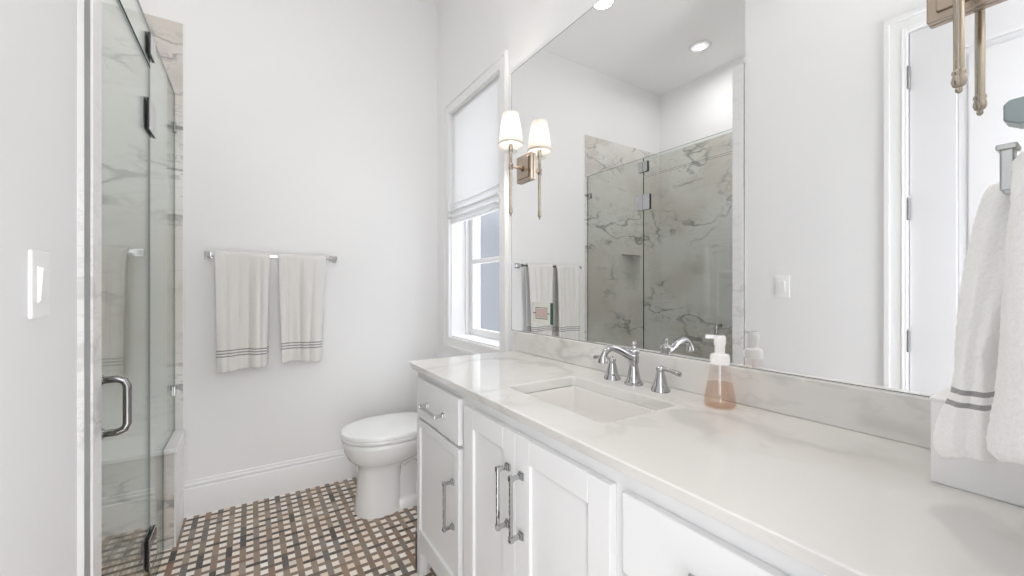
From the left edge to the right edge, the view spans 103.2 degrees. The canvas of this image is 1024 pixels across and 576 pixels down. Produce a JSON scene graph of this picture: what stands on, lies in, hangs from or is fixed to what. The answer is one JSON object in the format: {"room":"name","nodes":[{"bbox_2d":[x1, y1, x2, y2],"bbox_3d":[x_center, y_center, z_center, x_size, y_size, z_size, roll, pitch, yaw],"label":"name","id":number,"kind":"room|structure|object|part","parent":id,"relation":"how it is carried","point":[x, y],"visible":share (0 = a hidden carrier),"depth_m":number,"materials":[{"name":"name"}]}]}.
{"room":"bathroom","nodes":[
{"label":"bathroom","id":0,"kind":"room"},
{"bbox_2d":[0,0,76,575],"bbox_3d":[-0.613,-0.400,0.218,0.120,3.224,1.630,0,0,-33],"label":"wall","id":1,"kind":"structure","parent":0,"point":[38,38],"depth_m":0.77,"materials":[{"name":"paint"}]},
{"bbox_2d":[28,249,50,318],"bbox_3d":[-0.885,-0.006,0.763,0.013,0.126,0.078,0,0,-33],"label":"light switch","id":2,"kind":"object","parent":1,"relation":"attached to","point":[39,269],"visible":1,"depth_m":0.75,"materials":[{"name":"white plastic"}]},
{"bbox_2d":[77,0,100,575],"bbox_3d":[-1.053,-0.088,0.944,0.126,2.600,0.068,0,0,-33],"label":"trim","id":3,"kind":"structure","parent":1,"relation":"attached to","point":[95,5],"depth_m":0.95,"materials":[{"name":"wood"}]},
{"bbox_2d":[101,2,182,440],"bbox_3d":[-2.209,-0.088,1.891,1.067,2.600,0.108,0,0,-33],"label":"tiled wall","id":4,"kind":"structure","parent":0,"point":[124,71],"depth_m":2.04,"materials":[{"name":"tile"}]},
{"bbox_2d":[101,0,436,480],"bbox_3d":[-1.563,-0.400,2.324,2.864,3.224,0.120,0,0,-33],"label":"wall","id":5,"kind":"structure","parent":0,"point":[310,126],"depth_m":2.47,"materials":[{"name":"paint"}]},
{"bbox_2d":[183,24,183,427],"bbox_3d":[-1.732,-0.325,2.138,0.004,2.126,0.009,0,0,-33],"label":"trim","id":6,"kind":"structure","parent":5,"relation":"attached to","point":[183,24],"depth_m":2.13,"materials":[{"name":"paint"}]},
{"bbox_2d":[204,251,336,262],"bbox_3d":[-1.362,-0.177,2.336,0.660,0.040,0.077,0,0,-33],"label":"towel bar","id":7,"kind":"object","parent":5,"relation":"attached to","point":[207,254],"visible":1,"depth_m":2.29,"materials":[{"name":"silver metal"}]},
{"bbox_3d":[-1.623,-0.177,2.168,0.040,0.040,0.077,0,0,-33],"label":"bar post","id":8,"kind":"part","parent":7,"relation":"part of","materials":[{"name":"silver metal"}]},
{"bbox_2d":[214,251,269,372],"bbox_3d":[-1.474,0.127,2.220,0.254,0.650,0.097,0,0,-33],"label":"hand towel","id":9,"kind":"object","parent":7,"relation":"hanging from","point":[241,278],"visible":1,"depth_m":2.21,"materials":[{"name":"white fabric"}]},
{"bbox_2d":[277,253,325,362],"bbox_3d":[-1.227,0.119,2.374,0.251,0.633,0.104,0,0,-33],"label":"hand towel","id":10,"kind":"object","parent":7,"relation":"hanging from","point":[301,276],"visible":1,"depth_m":2.35,"materials":[{"name":"white fabric"}]},
{"bbox_3d":[-1.101,-0.177,2.504,0.040,0.040,0.077,0,0,-33],"label":"bar post","id":11,"kind":"part","parent":7,"relation":"part of","materials":[{"name":"silver metal"}]},
{"bbox_2d":[184,449,357,517],"bbox_3d":[-1.131,1.118,2.521,1.424,0.188,0.016,0,0,-33],"label":"baseboard","id":12,"kind":"structure","parent":5,"relation":"attached to","point":[203,495],"depth_m":2.33,"materials":[{"name":"paint"}]},
{"bbox_2d":[101,477,436,575],"bbox_3d":[-0.783,1.262,1.113,2.864,0.100,3.000,0,0,-33],"label":"floor","id":13,"kind":"structure","parent":0,"point":[314,531],"depth_m":1.94,"materials":[{"name":"tile"}]},
{"bbox_2d":[101,0,156,575],"bbox_3d":[-1.228,0.171,1.333,0.069,2.058,0.766,0,0,-34],"label":"shower door","id":14,"kind":"structure","parent":13,"relation":"on","point":[148,110],"depth_m":1.55,"materials":[{"name":"clear glass"}]},
{"bbox_3d":[-1.059,0.316,1.087,0.060,0.170,0.028,0,0,-33],"label":"pull handle","id":15,"kind":"part","parent":14,"relation":"part of","materials":[{"name":"silver metal"}]},
{"bbox_3d":[-1.231,0.171,1.291,0.007,2.058,0.700,0,0,-33],"label":"glass panel","id":16,"kind":"part","parent":14,"relation":"part of","materials":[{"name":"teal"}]},
{"bbox_2d":[101,429,185,566],"bbox_3d":[-2.084,0.977,1.715,1.070,0.470,0.321,0,0,-33],"label":"shower bench","id":17,"kind":"object","parent":13,"relation":"on","point":[124,461],"visible":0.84,"depth_m":1.83,"materials":[{"name":"stone"}]},
{"bbox_2d":[149,31,176,575],"bbox_3d":[-1.592,0.099,1.852,0.021,2.222,0.625,0,0,-33],"label":"screen","id":18,"kind":"object","parent":13,"relation":"on","point":[173,126],"visible":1,"depth_m":2.11,"materials":[{"name":"clear glass"}]},
{"bbox_2d":[119,0,155,65],"bbox_3d":[-1.243,-0.940,1.310,0.027,0.144,0.746,0,0,-33],"label":"transom","id":19,"kind":"object","parent":18,"relation":"attached to","point":[148,48],"visible":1,"depth_m":1.56,"materials":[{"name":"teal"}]},
{"bbox_2d":[340,412,417,518],"bbox_3d":[-0.604,0.852,2.338,0.717,0.720,0.436,0,0,-33],"label":"toilet","id":20,"kind":"object","parent":13,"relation":"on","point":[383,448],"visible":0.56,"depth_m":2.15,"materials":[{"name":"white ceramic"}]},
{"bbox_3d":[-0.694,0.802,2.279,0.499,0.021,0.386,0,0,-33],"label":"seat","id":21,"kind":"part","parent":20,"relation":"part of","materials":[{"name":"white ceramic"}]},
{"bbox_3d":[-0.693,0.777,2.280,0.505,0.027,0.388,0,0,-33],"label":"lid","id":22,"kind":"part","parent":20,"relation":"part of","materials":[{"name":"white ceramic"}]},
{"bbox_2d":[415,371,826,575],"bbox_3d":[0.237,0.780,1.174,0.582,0.864,1.651,0,0,-33],"label":"vanity cabinet","id":23,"kind":"object","parent":13,"relation":"on","point":[497,495],"visible":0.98,"depth_m":0.99,"materials":[{"name":"paint"}]},
{"bbox_3d":[-0.303,0.460,1.512,0.040,0.020,0.173,0,0,-33],"label":"pull handle","id":24,"kind":"part","parent":23,"relation":"part of","materials":[{"name":"silver metal"}]},
{"bbox_3d":[0.039,1.063,1.046,0.014,0.058,1.450,0,0,-33],"label":"rail","id":25,"kind":"part","parent":23,"relation":"part of","materials":[{"name":"paint"}]},
{"bbox_3d":[-0.280,0.453,1.531,0.020,0.158,0.402,0,0,-33],"label":"drawer","id":26,"kind":"part","parent":23,"relation":"part of","materials":[{"name":"paint"}]},
{"bbox_3d":[-0.280,0.786,1.531,0.020,0.484,0.402,0,0,-33],"label":"door","id":27,"kind":"part","parent":23,"relation":"part of","materials":[{"name":"paint"}]},
{"bbox_3d":[-0.218,0.742,1.380,0.040,0.173,0.020,0,0,-33],"label":"pull handle","id":28,"kind":"part","parent":23,"relation":"part of","materials":[{"name":"silver metal"}]},
{"bbox_3d":[-0.066,0.705,1.200,0.020,0.645,0.304,0,0,-33],"label":"door","id":29,"kind":"part","parent":23,"relation":"part of","materials":[{"name":"paint"}]},
{"bbox_3d":[-0.025,0.558,1.081,0.040,0.173,0.020,0,0,-33],"label":"pull handle","id":30,"kind":"part","parent":23,"relation":"part of","materials":[{"name":"silver metal"}]},
{"bbox_3d":[0.009,0.558,1.028,0.040,0.173,0.020,0,0,-33],"label":"pull handle","id":31,"kind":"part","parent":23,"relation":"part of","materials":[{"name":"silver metal"}]},
{"bbox_3d":[0.108,0.705,0.930,0.020,0.645,0.332,0,0,-33],"label":"door","id":32,"kind":"part","parent":23,"relation":"part of","materials":[{"name":"paint"}]},
{"bbox_3d":[0.336,0.457,0.575,0.020,0.149,0.451,0,0,-33],"label":"drawer","id":33,"kind":"part","parent":23,"relation":"part of","materials":[{"name":"paint"}]},
{"bbox_2d":[408,331,1023,575],"bbox_3d":[0.244,0.281,1.179,0.565,0.130,1.656,0,0,-33],"label":"countertop","id":34,"kind":"structure","parent":23,"relation":"on","point":[834,478],"depth_m":0.77,"materials":[{"name":"stone"}]},
{"bbox_2d":[526,386,654,422],"bbox_3d":[0.212,0.410,1.181,0.287,0.133,0.424,0,0,-33],"label":"sink","id":35,"kind":"object","parent":34,"relation":"in","point":[592,405],"visible":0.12,"depth_m":1.34,"materials":[{"name":"white ceramic"}]},
{"bbox_2d":[593,341,681,392],"bbox_3d":[0.344,0.242,1.272,0.184,0.140,0.348,0,0,-33],"label":"faucet","id":36,"kind":"object","parent":34,"relation":"on","point":[660,385],"visible":1,"depth_m":1.28,"materials":[{"name":"silver metal"}]},
{"bbox_3d":[0.343,0.273,1.388,0.056,0.078,0.055,0,0,-33],"label":"handle","id":37,"kind":"part","parent":36,"relation":"part of","materials":[{"name":"silver metal"}]},
{"bbox_3d":[0.341,0.242,1.276,0.184,0.140,0.060,0,0,-33],"label":"spout","id":38,"kind":"part","parent":36,"relation":"part of","materials":[{"name":"silver metal"}]},
{"bbox_3d":[0.449,0.273,1.224,0.056,0.078,0.055,0,0,-33],"label":"handle","id":39,"kind":"part","parent":36,"relation":"part of","materials":[{"name":"silver metal"}]},
{"bbox_3d":[0.464,0.246,1.189,0.015,0.018,0.078,0,0,-26],"label":"lever","id":40,"kind":"part","parent":36,"relation":"part of","materials":[{"name":"silver metal"}]},
{"bbox_2d":[705,334,729,409],"bbox_3d":[0.546,0.218,1.065,0.080,0.186,0.080,0,0,-33],"label":"soap dispenser","id":41,"kind":"object","parent":34,"relation":"on","point":[719,357],"visible":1,"depth_m":1.05,"materials":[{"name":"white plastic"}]},
{"bbox_2d":[929,387,1023,506],"bbox_3d":[0.759,0.244,0.634,0.127,0.136,0.127,0,0,-33],"label":"backsplash","id":42,"kind":"structure","parent":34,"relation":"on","point":[1002,481],"depth_m":0.61,"materials":[{"name":"white stone"}]},
{"bbox_3d":[0.759,0.179,0.634,0.127,0.006,0.127,0,0,-33],"label":"box lid","id":43,"kind":"part","parent":42,"relation":"part of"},
{"bbox_2d":[419,0,441,6],"bbox_3d":[-0.780,-2.062,1.109,2.864,0.100,3.010,0,0,-33],"label":"ceiling","id":44,"kind":"structure","parent":0,"point":[435,3],"depth_m":2.86,"materials":[{"name":"paint"}]},
{"bbox_2d":[437,0,599,357],"bbox_3d":[0.338,-0.400,1.758,0.220,3.224,2.890,0,0,-33],"label":"wall","id":45,"kind":"structure","parent":0,"point":[471,34],"depth_m":2.38,"materials":[{"name":"paint"}]},
{"bbox_2d":[443,49,508,354],"bbox_3d":[-0.149,-0.417,2.491,0.246,1.631,0.799,0,0,-33],"label":"window","id":46,"kind":"structure","parent":45,"relation":"in","point":[462,261],"depth_m":2.71,"materials":[{"name":"paint"}]},
{"bbox_2d":[448,75,498,223],"bbox_3d":[-0.226,-0.789,2.442,0.068,0.738,0.639,0,0,-33],"label":"roman shade","id":47,"kind":"object","parent":46,"relation":"attached to","point":[475,126],"visible":0.95,"depth_m":2.42,"materials":[{"name":"fabric"}]},
{"bbox_3d":[-0.107,-0.422,2.519,0.035,1.477,0.643,0,0,-33],"label":"sash","id":48,"kind":"part","parent":46,"relation":"part of","materials":[{"name":"paint"}]},
{"bbox_2d":[515,331,930,448],"bbox_3d":[0.471,0.264,1.325,0.025,0.096,1.656,0,0,-33],"label":"backsplash","id":49,"kind":"structure","parent":45,"relation":"attached to","point":[896,416],"depth_m":1.00,"materials":[{"name":"stone"}]},
{"bbox_2d":[511,0,1023,396],"bbox_3d":[0.460,-0.440,1.360,0.006,1.311,1.699,0,0,-33],"label":"mirror","id":50,"kind":"object","parent":45,"relation":"attached to","point":[802,184],"visible":0.94,"depth_m":1.05,"materials":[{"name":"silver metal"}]},
{"bbox_2d":[498,110,532,215],"bbox_3d":[0.004,-0.581,1.927,0.147,0.486,0.127,0,0,-33],"label":"wall sconce","id":51,"kind":"object","parent":50,"relation":"attached to","point":[510,137],"visible":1,"depth_m":1.91,"materials":[{"name":"white fabric"}]},
{"bbox_3d":[-0.006,-0.519,1.923,0.022,0.330,0.022,0,0,-33],"label":"stem","id":52,"kind":"part","parent":51,"relation":"part of","materials":[{"name":"gold metal"}]},
{"bbox_3d":[-0.006,-0.748,1.923,0.122,0.152,0.122,0,0,-33],"label":"lamp shade","id":53,"kind":"part","parent":51,"relation":"part of","materials":[{"name":"white fabric"}]},
{"bbox_3d":[0.021,-0.575,1.940,0.065,0.028,0.028,0,0,-33],"label":"arm","id":54,"kind":"part","parent":51,"relation":"part of","materials":[{"name":"gold metal"}]},
{"bbox_2d":[532,302,552,324],"bbox_3d":[0.137,0.117,1.855,0.002,0.096,0.155,0,0,-33],"label":"printed card","id":55,"kind":"object","parent":50,"relation":"attached to","point":[542,313],"visible":1,"depth_m":1.85,"materials":[{"name":"white paper"}]},
{"bbox_3d":[0.134,0.117,1.859,0.001,0.041,0.076,0,0,-33],"label":"pink panel","id":56,"kind":"part","parent":55,"relation":"part of","materials":[{"name":"pink paper"}]},
{"bbox_2d":[926,0,995,93],"bbox_3d":[0.788,-0.581,0.711,0.147,0.486,0.127,0,0,-33],"label":"wall sconce","id":57,"kind":"object","parent":50,"relation":"attached to","point":[937,11],"visible":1,"depth_m":0.71,"materials":[{"name":"gold metal"}]},
{"bbox_3d":[0.778,-0.519,0.706,0.022,0.330,0.022,0,0,-33],"label":"stem","id":58,"kind":"part","parent":57,"relation":"part of","materials":[{"name":"gold metal"}]},
{"bbox_3d":[0.354,-0.400,0.180,1.464,3.224,0.140,0,0,-33],"label":"wall","id":59,"kind":"structure","parent":0,"visible":0},
{"bbox_2d":[995,96,1023,194],"bbox_3d":[0.621,-0.181,0.476,0.044,0.155,0.067,0,0,-33],"label":"towel hook","id":60,"kind":"object","parent":59,"relation":"attached to","point":[1013,110],"visible":0.95,"depth_m":0.49,"materials":[{"name":"silver metal"}]},
{"bbox_2d":[933,151,1023,464],"bbox_3d":[0.594,0.035,0.499,0.224,0.401,0.125,0,0,-33],"label":"towel","id":61,"kind":"object","parent":60,"relation":"hanging from","point":[981,418],"visible":1,"depth_m":0.52,"materials":[{"name":"white fabric"}]}
]}

